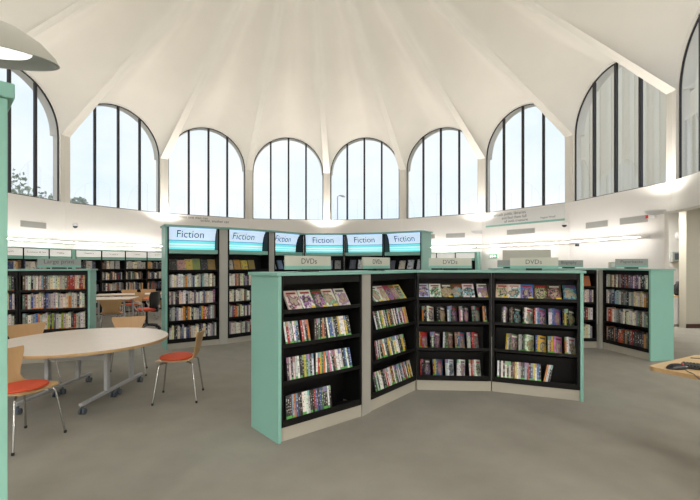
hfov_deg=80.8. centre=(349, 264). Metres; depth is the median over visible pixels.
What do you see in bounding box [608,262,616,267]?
display box
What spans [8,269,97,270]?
countertop
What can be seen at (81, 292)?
book
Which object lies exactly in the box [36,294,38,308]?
book
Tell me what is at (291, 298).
case
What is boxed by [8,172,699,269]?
wall
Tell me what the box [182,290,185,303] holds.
book
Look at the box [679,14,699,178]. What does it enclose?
window
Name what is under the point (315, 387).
case
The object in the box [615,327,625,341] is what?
book
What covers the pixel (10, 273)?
bookcase
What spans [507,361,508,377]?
case
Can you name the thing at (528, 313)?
case
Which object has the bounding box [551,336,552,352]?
case
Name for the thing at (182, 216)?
wall lettering
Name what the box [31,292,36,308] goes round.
book
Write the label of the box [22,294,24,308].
book
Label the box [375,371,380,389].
case
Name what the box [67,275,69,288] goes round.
book
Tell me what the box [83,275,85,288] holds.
book
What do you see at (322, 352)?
case
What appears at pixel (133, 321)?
chair
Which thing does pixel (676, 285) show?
vase
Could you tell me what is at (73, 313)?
book
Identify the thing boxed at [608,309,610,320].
book
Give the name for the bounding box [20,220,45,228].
air vent
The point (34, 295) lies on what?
book
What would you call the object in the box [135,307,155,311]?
seat cushion
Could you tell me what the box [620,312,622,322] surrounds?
book
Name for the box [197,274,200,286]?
book
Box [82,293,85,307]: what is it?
book
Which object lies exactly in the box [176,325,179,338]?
book
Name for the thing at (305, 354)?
case
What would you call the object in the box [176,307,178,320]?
book
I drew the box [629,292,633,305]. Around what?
book
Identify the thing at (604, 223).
air vent
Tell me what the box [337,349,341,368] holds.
case
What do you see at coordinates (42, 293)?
book
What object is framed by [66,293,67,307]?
book
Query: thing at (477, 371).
case
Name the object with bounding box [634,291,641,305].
book
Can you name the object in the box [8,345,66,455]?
chair
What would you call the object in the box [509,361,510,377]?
case
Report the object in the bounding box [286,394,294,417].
case
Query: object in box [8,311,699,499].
floor
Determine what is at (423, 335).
case
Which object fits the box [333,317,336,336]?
case
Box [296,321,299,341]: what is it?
case
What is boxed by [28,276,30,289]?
book
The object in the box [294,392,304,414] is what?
case
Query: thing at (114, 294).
table
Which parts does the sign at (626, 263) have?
plate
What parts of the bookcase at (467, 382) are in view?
panel, rail, shelf, shelf, shelf, shelf, panel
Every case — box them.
[284,291,302,309]
[284,322,287,343]
[284,358,288,380]
[284,395,289,418]
[284,396,288,419]
[285,322,289,343]
[285,394,296,416]
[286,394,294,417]
[288,321,291,342]
[288,357,291,379]
[289,321,293,342]
[289,395,291,417]
[290,357,293,379]
[290,393,300,415]
[291,321,296,342]
[291,393,298,416]
[292,357,295,378]
[293,356,297,378]
[294,321,297,341]
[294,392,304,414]
[296,290,315,307]
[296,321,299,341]
[296,392,302,414]
[297,356,299,377]
[297,391,308,413]
[298,320,303,341]
[299,355,302,377]
[301,391,306,413]
[302,320,306,340]
[302,355,304,376]
[302,390,312,412]
[304,320,308,340]
[304,355,306,376]
[305,354,308,375]
[306,319,310,339]
[306,389,316,410]
[306,390,310,412]
[308,319,316,339]
[308,354,309,375]
[309,289,327,306]
[309,354,311,375]
[311,353,313,374]
[311,388,320,409]
[311,389,314,411]
[313,353,317,374]
[315,387,325,408]
[315,388,318,410]
[316,319,318,338]
[317,352,319,373]
[317,387,323,408]
[318,318,319,338]
[319,386,329,407]
[319,388,321,409]
[320,289,337,305]
[320,318,322,338]
[320,352,321,373]
[322,318,323,337]
[322,352,323,372]
[322,386,327,407]
[324,318,325,337]
[325,351,329,371]
[325,354,326,372]
[326,318,329,337]
[327,317,331,336]
[327,351,331,370]
[328,385,331,406]
[329,350,333,370]
[330,350,334,370]
[331,317,335,336]
[332,288,350,305]
[332,350,336,369]
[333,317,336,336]
[334,317,338,335]
[334,349,338,369]
[336,316,340,335]
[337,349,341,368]
[338,316,342,335]
[339,349,343,368]
[341,316,345,334]
[341,348,345,368]
[343,316,347,334]
[343,348,347,367]
[345,315,349,334]
[345,348,348,367]
[348,347,351,366]
[373,286,382,301]
[373,312,376,329]
[373,341,377,359]
[373,369,385,387]
[373,372,378,390]
[373,374,376,391]
[375,286,388,300]
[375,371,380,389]
[379,367,391,384]
[382,285,394,299]
[382,366,394,383]
[387,285,399,298]
[392,285,405,298]
[419,284,428,296]
[420,332,427,346]
[420,359,421,374]
[423,359,430,374]
[426,306,433,320]
[429,284,440,296]
[430,332,431,346]
[433,332,440,347]
[436,359,442,374]
[438,306,444,320]
[440,284,452,296]
[443,332,444,347]
[446,332,452,347]
[447,359,453,375]
[450,306,456,320]
[451,284,463,296]
[458,332,464,347]
[458,359,464,375]
[462,284,474,296]
[462,306,468,320]
[472,332,478,347]
[473,306,479,321]
[474,360,480,375]
[476,284,487,296]
[482,306,484,321]
[484,306,486,321]
[496,284,507,297]
[497,360,498,376]
[499,361,500,376]
[501,361,502,376]
[503,307,507,321]
[503,361,504,376]
[505,361,506,377]
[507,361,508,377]
[508,284,520,297]
[508,333,517,349]
[509,307,510,322]
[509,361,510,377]
[511,362,512,377]
[512,307,520,322]
[513,362,514,377]
[515,362,516,378]
[517,362,518,378]
[519,362,520,378]
[520,284,532,297]
[520,334,521,349]
[521,362,522,378]
[523,334,524,350]
[523,363,524,378]
[524,307,532,323]
[525,334,533,350]
[525,363,526,379]
[527,363,528,379]
[529,363,530,379]
[531,363,532,379]
[533,285,546,298]
[533,363,534,379]
[535,364,536,380]
[537,308,545,323]
[537,335,545,351]
[537,364,538,380]
[539,364,540,380]
[544,365,548,381]
[546,365,550,381]
[547,285,561,298]
[548,365,552,381]
[550,308,551,324]
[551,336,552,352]
[552,308,560,324]
[553,336,561,352]
[562,285,576,299]
[566,309,574,325]
[566,337,574,353]
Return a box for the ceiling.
[0,0,699,172]
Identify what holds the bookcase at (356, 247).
on the floor
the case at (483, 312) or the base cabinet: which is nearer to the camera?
the case at (483, 312)
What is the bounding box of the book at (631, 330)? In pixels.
[631,330,635,344]
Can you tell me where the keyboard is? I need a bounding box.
[681,361,699,369]
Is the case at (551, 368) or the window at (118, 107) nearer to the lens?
the case at (551, 368)
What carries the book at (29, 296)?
on the bookcase at (90, 290)
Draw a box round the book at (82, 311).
[78,311,82,327]
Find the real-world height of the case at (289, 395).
0.218 m
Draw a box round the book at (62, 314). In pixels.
[61,312,65,328]
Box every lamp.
[0,20,59,70]
[337,195,344,219]
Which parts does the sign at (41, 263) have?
plate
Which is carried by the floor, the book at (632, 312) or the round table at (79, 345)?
the round table at (79, 345)
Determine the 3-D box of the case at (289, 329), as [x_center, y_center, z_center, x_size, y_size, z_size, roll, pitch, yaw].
[-0.547,0.589,3.511,0.020,0.218,0.179,0,0,-40]
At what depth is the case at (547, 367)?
4.54 m
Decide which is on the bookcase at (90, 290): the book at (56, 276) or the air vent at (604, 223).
the book at (56, 276)
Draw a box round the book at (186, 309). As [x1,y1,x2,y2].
[185,308,187,319]
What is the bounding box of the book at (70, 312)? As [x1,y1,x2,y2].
[68,311,73,327]
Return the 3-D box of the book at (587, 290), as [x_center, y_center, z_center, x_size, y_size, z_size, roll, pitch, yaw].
[4.163,0.545,7.263,0.043,0.227,0.155,0,0,1]
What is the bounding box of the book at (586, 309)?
[585,308,587,319]
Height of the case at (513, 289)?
0.164 m
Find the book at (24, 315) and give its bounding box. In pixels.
[23,313,28,323]
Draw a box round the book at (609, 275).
[608,274,615,286]
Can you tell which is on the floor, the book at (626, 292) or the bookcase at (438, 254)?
the bookcase at (438, 254)
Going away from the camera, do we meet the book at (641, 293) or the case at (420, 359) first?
the case at (420, 359)
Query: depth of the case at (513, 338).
4.69 m
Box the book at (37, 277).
[36,276,38,289]
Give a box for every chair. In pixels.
[8,322,61,383]
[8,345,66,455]
[99,299,122,327]
[110,316,147,375]
[116,289,136,316]
[119,292,144,316]
[132,291,160,329]
[137,289,155,315]
[151,327,204,405]
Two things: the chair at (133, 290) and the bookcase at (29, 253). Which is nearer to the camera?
the bookcase at (29, 253)
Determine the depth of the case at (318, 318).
3.67 m
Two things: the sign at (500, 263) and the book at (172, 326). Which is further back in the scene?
the sign at (500, 263)
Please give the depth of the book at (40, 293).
6.09 m
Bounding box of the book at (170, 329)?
[169,327,171,339]
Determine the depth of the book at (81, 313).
6.28 m
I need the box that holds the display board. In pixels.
[502,250,550,259]
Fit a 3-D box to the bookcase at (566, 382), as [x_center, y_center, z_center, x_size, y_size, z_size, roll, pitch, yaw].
[2.133,0.771,4.731,0.916,1.358,0.472,0,0,22]
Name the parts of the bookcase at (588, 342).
rail, shelf, panel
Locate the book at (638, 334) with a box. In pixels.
[637,333,641,346]
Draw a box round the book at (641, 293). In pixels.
[640,292,647,306]
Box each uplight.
[471,230,481,233]
[644,209,672,214]
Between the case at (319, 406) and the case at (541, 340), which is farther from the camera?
the case at (541, 340)
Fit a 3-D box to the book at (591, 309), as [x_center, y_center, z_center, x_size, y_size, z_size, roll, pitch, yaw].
[4.225,0.860,7.268,0.038,0.207,0.163,0,0,1]
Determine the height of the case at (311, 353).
0.218 m
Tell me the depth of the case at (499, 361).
4.71 m
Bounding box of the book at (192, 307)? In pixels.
[190,306,193,319]
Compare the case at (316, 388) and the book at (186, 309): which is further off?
the book at (186, 309)
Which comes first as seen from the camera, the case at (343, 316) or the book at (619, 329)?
the case at (343, 316)
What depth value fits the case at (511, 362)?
4.67 m
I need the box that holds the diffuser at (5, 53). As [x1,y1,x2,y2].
[0,47,31,59]
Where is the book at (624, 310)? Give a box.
[623,309,632,323]
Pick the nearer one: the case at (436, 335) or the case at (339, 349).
the case at (339, 349)
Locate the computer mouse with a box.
[666,363,687,369]
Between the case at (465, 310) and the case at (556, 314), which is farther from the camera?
the case at (465, 310)
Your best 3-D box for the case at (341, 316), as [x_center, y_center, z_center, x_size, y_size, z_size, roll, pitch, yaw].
[-0.099,0.591,3.896,0.020,0.218,0.179,0,0,-40]
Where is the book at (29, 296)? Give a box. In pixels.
[28,294,30,308]
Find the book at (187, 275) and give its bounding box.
[185,274,188,286]
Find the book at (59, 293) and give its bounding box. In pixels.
[58,293,61,307]
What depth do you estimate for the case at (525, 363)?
4.61 m
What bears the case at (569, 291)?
on the bookcase at (566, 382)
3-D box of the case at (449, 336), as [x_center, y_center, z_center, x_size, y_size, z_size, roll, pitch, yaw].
[1.172,0.891,4.833,0.036,0.214,0.172,0,0,41]
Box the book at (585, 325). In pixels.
[584,324,587,337]
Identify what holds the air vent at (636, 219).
in the wall at (96, 224)
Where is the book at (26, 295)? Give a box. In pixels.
[25,294,29,308]
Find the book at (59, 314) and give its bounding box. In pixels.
[59,314,60,328]
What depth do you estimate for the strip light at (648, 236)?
9.68 m
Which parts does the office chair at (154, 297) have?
armrest, backrest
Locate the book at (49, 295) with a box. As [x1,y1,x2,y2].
[48,293,50,308]
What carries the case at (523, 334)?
on the bookcase at (566, 382)
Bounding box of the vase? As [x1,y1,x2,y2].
[674,281,678,295]
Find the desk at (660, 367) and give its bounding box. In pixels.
[650,355,699,379]
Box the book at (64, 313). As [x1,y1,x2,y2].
[64,313,66,327]
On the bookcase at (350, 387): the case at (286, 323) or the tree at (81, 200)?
the case at (286, 323)
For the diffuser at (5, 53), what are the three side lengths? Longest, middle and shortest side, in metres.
0.560 x 0.560 x 0.015 m
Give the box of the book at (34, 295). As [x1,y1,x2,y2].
[33,294,35,308]
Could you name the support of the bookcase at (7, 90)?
on the floor
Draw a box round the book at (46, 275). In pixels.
[46,275,49,289]
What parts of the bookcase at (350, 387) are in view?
panel, panel, panel, rail, shelf, shelf, shelf, shelf, panel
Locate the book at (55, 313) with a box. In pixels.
[54,312,58,328]
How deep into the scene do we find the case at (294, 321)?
3.50 m
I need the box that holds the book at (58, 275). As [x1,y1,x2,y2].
[58,275,59,289]
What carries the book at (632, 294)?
on the bookcase at (660, 290)
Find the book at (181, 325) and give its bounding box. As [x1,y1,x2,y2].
[180,324,183,337]
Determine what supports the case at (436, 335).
on the bookcase at (467, 382)
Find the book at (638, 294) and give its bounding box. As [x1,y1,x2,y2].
[637,293,639,306]
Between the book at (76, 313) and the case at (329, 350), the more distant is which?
the book at (76, 313)
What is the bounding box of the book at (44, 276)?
[43,275,45,289]
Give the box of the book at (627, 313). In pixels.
[626,312,628,323]
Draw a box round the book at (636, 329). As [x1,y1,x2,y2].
[629,329,637,344]
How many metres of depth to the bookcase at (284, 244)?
8.75 m
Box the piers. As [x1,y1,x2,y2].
[11,7,699,220]
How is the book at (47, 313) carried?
on the bookcase at (90, 290)
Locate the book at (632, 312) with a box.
[631,311,635,324]
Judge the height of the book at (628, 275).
0.224 m
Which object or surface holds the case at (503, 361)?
on the bookcase at (566, 382)
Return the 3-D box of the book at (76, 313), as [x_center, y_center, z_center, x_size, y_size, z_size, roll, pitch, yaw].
[-4.183,0.853,6.336,0.026,0.222,0.169,0,0,-21]
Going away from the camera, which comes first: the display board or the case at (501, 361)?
the case at (501, 361)
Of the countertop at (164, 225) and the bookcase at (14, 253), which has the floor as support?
the bookcase at (14, 253)
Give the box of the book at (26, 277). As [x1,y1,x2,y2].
[25,276,27,289]
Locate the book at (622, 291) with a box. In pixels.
[621,290,630,304]
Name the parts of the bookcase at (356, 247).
panel, sign panel, panel, panel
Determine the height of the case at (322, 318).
0.218 m
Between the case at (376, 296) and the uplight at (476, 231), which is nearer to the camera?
the case at (376, 296)
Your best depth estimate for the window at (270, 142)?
15.27 m
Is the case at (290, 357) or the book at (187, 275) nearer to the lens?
the case at (290, 357)
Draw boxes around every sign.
[37,259,80,268]
[284,256,330,271]
[362,257,389,270]
[429,258,471,269]
[489,254,496,257]
[497,260,509,267]
[510,258,557,269]
[558,260,582,267]
[615,259,647,268]
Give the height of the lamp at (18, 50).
0.616 m
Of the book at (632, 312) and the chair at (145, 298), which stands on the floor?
the chair at (145, 298)
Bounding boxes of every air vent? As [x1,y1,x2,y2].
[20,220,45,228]
[446,233,464,237]
[507,228,534,234]
[586,220,607,228]
[620,215,647,224]
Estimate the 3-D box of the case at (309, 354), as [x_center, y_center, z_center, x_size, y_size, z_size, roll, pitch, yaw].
[-0.384,0.895,3.656,0.042,0.218,0.179,0,0,-40]
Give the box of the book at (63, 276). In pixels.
[62,275,64,288]
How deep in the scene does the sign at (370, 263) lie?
4.52 m
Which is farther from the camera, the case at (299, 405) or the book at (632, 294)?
the book at (632, 294)
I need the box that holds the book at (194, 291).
[192,290,195,302]
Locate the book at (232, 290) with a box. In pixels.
[229,289,233,300]
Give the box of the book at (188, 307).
[186,306,189,319]
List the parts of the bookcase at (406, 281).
panel, panel, rail, shelf, shelf, shelf, shelf, panel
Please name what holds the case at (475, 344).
on the bookcase at (467, 382)
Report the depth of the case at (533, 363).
4.58 m
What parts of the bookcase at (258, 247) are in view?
panel, shelf, shelf, shelf, shelf, panel, sign panel, shelf, panel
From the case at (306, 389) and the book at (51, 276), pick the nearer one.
the case at (306, 389)
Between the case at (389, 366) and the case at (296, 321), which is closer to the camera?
the case at (296, 321)
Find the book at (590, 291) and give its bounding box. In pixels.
[589,290,591,301]
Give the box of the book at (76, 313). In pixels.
[76,313,77,327]
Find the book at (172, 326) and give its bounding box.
[170,325,173,338]
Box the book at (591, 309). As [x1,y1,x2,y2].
[589,307,592,319]
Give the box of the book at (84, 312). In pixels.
[83,311,85,326]
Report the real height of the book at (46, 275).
0.236 m
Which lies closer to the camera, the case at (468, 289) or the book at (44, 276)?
the case at (468, 289)
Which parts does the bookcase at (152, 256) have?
panel, panel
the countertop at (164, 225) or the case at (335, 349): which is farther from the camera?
the countertop at (164, 225)
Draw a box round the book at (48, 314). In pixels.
[48,314,49,328]
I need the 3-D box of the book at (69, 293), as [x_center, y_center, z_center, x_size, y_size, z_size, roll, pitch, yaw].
[-4.273,0.537,6.297,0.033,0.245,0.152,0,0,-21]
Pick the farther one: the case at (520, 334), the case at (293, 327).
the case at (520, 334)
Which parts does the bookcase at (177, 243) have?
panel, panel, panel, sign panel, shelf, shelf, shelf, shelf, shelf, panel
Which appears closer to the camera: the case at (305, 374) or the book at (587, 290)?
the case at (305, 374)
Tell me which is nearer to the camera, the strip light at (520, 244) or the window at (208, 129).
the strip light at (520, 244)
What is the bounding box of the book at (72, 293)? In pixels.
[71,292,75,307]
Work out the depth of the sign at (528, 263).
4.74 m
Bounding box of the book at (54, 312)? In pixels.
[52,312,54,328]
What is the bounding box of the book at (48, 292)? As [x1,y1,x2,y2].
[46,292,50,308]
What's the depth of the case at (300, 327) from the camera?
3.55 m
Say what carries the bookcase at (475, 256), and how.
on the floor
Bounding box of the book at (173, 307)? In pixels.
[171,306,174,320]
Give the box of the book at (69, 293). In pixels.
[68,291,73,307]
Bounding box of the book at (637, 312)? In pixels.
[636,311,645,325]
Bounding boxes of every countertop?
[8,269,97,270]
[160,224,432,235]
[248,270,585,275]
[488,268,675,270]
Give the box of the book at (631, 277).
[630,276,632,287]
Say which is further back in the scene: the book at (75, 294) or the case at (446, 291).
the book at (75, 294)
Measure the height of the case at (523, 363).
0.218 m
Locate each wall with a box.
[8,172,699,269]
[669,213,678,283]
[679,208,699,327]
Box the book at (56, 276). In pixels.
[55,275,57,289]
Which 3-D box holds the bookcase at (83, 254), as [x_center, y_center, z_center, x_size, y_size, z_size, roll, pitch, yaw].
[-7.245,0.519,11.229,0.322,1.862,0.730,0,0,34]
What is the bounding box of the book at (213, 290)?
[211,289,214,301]
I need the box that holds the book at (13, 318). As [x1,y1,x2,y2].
[11,315,15,324]
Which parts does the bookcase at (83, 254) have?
panel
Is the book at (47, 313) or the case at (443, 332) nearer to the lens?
the case at (443, 332)
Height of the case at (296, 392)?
0.218 m
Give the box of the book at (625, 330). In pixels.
[625,330,628,343]
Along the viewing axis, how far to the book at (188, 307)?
7.22 m
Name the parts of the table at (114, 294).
leg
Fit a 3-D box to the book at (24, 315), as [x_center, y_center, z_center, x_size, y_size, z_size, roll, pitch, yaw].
[-4.806,0.842,6.096,0.033,0.245,0.158,0,0,-21]
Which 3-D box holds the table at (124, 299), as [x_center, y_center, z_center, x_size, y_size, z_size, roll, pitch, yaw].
[-6.020,1.120,9.650,1.756,0.660,0.856,0,0,-12]
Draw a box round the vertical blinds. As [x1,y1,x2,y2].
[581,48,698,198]
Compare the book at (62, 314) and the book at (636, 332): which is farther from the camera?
the book at (636, 332)
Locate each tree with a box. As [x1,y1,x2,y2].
[10,168,52,199]
[39,195,88,203]
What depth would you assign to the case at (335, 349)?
3.79 m
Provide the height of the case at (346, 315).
0.218 m
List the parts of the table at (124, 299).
leg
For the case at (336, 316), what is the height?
0.218 m
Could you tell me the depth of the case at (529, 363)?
4.60 m
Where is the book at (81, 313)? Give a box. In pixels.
[80,312,82,327]
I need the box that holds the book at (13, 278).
[11,276,15,289]
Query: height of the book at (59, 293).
0.223 m
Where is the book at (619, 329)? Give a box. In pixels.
[619,329,628,342]
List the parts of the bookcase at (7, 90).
panel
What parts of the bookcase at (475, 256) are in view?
panel, panel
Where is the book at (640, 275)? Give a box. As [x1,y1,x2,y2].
[640,275,643,288]
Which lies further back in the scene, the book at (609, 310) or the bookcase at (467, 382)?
the book at (609, 310)
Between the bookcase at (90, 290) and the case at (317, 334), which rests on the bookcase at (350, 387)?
the case at (317, 334)
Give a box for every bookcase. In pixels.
[0,81,14,499]
[8,246,23,268]
[8,271,18,338]
[19,270,95,363]
[23,247,49,268]
[49,248,73,268]
[74,249,101,316]
[101,250,124,315]
[125,251,146,313]
[147,251,161,311]
[162,226,227,349]
[228,229,273,343]
[251,274,370,443]
[274,232,302,271]
[304,235,343,270]
[344,234,383,270]
[371,273,415,410]
[384,232,430,269]
[416,273,490,390]
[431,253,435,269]
[436,252,454,269]
[455,252,479,269]
[491,273,491,342]
[492,273,583,401]
[582,270,596,347]
[603,270,673,360]
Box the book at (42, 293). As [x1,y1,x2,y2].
[42,293,43,308]
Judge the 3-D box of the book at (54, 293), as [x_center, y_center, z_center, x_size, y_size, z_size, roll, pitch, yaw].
[-4.453,0.537,6.223,0.030,0.243,0.150,0,0,-21]
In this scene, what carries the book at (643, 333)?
on the bookcase at (660, 290)
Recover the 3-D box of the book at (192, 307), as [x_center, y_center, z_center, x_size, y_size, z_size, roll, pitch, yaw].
[-2.819,0.852,7.313,0.034,0.235,0.153,0,0,-33]
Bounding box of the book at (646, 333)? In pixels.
[646,333,647,348]
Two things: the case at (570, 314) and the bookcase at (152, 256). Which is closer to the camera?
the case at (570, 314)
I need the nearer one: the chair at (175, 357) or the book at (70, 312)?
the chair at (175, 357)
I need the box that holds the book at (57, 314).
[56,313,60,328]
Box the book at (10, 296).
[9,295,11,309]
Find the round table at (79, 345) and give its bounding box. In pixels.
[8,327,167,414]
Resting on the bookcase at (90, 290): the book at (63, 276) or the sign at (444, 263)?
the book at (63, 276)
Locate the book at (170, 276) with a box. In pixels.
[169,275,171,286]
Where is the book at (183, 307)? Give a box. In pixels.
[181,306,184,319]
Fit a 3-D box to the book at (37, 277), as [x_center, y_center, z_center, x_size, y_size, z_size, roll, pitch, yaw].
[-4.664,0.258,6.162,0.032,0.242,0.169,0,0,-21]
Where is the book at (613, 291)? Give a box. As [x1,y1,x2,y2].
[612,290,615,303]
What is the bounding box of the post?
[597,270,602,348]
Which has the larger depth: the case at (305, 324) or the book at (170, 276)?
the book at (170, 276)
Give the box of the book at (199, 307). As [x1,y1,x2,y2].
[197,306,200,318]
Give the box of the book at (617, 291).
[616,290,620,303]
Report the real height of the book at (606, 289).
0.238 m
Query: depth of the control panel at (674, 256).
10.26 m
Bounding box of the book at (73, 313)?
[71,312,76,327]
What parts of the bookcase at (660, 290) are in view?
panel, rail, shelf, shelf, shelf, shelf, panel, panel, panel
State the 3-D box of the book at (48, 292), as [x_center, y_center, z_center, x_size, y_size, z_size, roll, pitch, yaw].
[-4.538,0.539,6.192,0.027,0.241,0.147,0,0,-21]
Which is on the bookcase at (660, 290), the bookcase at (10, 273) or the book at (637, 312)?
the book at (637, 312)
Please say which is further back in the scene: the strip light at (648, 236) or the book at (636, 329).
the strip light at (648, 236)
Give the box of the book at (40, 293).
[39,292,44,308]
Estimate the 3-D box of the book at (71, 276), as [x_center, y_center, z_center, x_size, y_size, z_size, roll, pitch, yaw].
[-4.259,0.259,6.310,0.036,0.241,0.160,0,0,-21]
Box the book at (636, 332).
[635,331,644,345]
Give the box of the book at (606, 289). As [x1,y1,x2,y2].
[606,289,614,302]
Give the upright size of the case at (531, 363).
0.218 m
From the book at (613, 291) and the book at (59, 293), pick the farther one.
the book at (613, 291)
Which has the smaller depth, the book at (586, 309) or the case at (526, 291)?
the case at (526, 291)
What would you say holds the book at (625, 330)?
on the bookcase at (660, 290)
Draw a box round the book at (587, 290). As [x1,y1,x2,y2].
[584,289,588,301]
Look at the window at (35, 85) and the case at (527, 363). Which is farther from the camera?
the window at (35, 85)
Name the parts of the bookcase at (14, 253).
panel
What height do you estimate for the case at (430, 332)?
0.214 m
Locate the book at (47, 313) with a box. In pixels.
[45,312,50,328]
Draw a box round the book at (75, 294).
[74,293,76,307]
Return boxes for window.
[7,69,58,200]
[70,103,159,212]
[168,127,244,218]
[253,138,322,219]
[330,138,398,219]
[407,127,477,218]
[486,104,564,212]
[575,62,665,200]
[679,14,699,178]
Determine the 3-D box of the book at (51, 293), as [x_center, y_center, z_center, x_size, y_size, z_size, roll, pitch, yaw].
[-4.485,0.546,6.220,0.028,0.227,0.163,0,0,-21]
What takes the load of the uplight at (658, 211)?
attached to the wall at (96, 224)
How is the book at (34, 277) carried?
on the bookcase at (90, 290)
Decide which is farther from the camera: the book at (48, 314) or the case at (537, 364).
the book at (48, 314)
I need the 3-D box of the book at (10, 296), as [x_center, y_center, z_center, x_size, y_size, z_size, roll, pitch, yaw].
[-4.958,0.550,6.031,0.034,0.217,0.159,0,0,-24]
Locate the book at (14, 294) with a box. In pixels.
[12,293,15,309]
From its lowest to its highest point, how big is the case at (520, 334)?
0.214 m
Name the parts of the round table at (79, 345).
leg, leg, leg, leg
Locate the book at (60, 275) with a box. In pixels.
[60,275,61,289]
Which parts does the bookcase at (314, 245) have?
panel, sign panel, panel, panel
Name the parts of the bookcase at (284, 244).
panel, panel, sign panel, panel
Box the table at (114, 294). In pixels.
[96,292,161,320]
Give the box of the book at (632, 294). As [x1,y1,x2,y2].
[631,293,633,305]
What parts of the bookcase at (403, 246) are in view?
panel, shelf, sign panel, panel, panel, panel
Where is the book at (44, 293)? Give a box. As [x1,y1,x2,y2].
[44,293,45,308]
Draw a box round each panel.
[486,205,564,227]
[670,252,678,261]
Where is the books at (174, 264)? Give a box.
[8,259,611,338]
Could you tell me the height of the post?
1.358 m
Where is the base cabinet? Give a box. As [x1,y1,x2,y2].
[674,295,678,325]
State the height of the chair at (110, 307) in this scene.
0.738 m
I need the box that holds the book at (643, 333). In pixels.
[642,332,647,347]
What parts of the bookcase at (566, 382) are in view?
panel, panel, rail, shelf, shelf, shelf, shelf, panel, panel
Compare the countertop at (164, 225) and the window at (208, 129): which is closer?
the countertop at (164, 225)
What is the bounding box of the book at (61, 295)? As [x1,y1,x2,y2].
[60,293,65,307]
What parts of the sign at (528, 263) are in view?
plate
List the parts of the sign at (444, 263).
plate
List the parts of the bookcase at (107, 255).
panel, panel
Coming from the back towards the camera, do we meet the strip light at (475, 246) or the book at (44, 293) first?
the strip light at (475, 246)
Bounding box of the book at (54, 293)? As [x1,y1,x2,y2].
[53,292,56,307]
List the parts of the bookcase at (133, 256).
panel, panel, panel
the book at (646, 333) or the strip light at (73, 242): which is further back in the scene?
the strip light at (73, 242)
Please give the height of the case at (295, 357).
0.218 m
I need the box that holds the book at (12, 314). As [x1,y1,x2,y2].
[9,313,14,324]
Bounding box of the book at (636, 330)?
[633,330,641,345]
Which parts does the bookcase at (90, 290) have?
panel, rail, shelf, shelf, panel, shelf, panel, panel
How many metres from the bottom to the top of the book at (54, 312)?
0.237 m
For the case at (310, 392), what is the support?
on the bookcase at (350, 387)
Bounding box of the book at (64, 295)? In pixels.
[63,294,65,307]
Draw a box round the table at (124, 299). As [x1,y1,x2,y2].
[96,296,138,316]
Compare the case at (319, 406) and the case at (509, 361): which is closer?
the case at (319, 406)
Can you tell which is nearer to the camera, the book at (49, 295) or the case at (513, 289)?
the case at (513, 289)
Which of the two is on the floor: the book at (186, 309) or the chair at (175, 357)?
the chair at (175, 357)
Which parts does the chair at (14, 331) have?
leg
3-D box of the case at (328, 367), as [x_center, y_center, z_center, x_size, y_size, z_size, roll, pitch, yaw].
[-0.242,0.894,3.770,0.020,0.218,0.179,0,0,-40]
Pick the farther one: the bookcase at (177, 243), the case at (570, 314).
the bookcase at (177, 243)
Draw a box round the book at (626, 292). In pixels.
[625,291,634,304]
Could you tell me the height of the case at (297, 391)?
0.218 m
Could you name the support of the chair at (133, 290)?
on the floor
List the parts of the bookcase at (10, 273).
rail, panel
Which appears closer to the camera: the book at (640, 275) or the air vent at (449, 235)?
the book at (640, 275)
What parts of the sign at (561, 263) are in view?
plate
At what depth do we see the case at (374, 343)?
4.21 m
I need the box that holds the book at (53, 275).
[53,275,54,289]
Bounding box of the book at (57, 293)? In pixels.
[56,292,60,307]
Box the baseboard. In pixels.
[686,324,699,327]
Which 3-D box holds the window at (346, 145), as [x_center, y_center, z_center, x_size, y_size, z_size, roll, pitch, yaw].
[0.536,-3.196,15.301,2.618,3.079,0.060,0,0,11]
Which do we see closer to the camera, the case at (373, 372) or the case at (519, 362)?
the case at (373, 372)
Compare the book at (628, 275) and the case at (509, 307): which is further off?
the book at (628, 275)
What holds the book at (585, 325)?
on the bookcase at (588, 342)
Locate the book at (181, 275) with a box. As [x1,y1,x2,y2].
[180,274,182,286]
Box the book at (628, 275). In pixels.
[628,275,634,287]
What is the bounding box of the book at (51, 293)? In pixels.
[51,293,52,307]
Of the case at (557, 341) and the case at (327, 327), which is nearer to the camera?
the case at (327, 327)
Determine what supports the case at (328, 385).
on the bookcase at (350, 387)
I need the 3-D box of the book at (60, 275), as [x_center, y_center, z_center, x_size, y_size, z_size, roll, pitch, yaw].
[-4.380,0.263,6.258,0.027,0.231,0.151,0,0,-21]
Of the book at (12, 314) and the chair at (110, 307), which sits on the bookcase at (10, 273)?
the book at (12, 314)
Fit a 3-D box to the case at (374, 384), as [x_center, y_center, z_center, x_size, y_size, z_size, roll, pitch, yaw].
[0.201,1.216,4.237,0.179,0.218,0.020,0,0,39]
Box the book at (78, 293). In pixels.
[77,292,79,307]
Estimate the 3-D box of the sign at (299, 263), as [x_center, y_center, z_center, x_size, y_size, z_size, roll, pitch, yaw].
[-0.386,-0.009,3.824,0.510,0.145,0.120,0,0,-40]
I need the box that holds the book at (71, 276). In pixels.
[70,275,72,288]
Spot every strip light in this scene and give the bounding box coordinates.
[8,237,71,243]
[71,241,161,247]
[431,245,476,248]
[478,241,563,247]
[561,235,649,243]
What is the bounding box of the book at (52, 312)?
[50,312,53,328]
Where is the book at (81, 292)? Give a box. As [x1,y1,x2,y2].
[80,291,83,307]
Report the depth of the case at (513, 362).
4.66 m
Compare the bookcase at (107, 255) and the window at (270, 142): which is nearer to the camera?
the bookcase at (107, 255)
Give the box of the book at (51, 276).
[50,275,52,289]
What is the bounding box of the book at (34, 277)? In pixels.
[33,276,35,289]
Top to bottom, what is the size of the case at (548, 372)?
0.217 m
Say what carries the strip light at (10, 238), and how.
attached to the wall at (96, 224)
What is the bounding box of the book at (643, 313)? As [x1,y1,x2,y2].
[642,312,647,326]

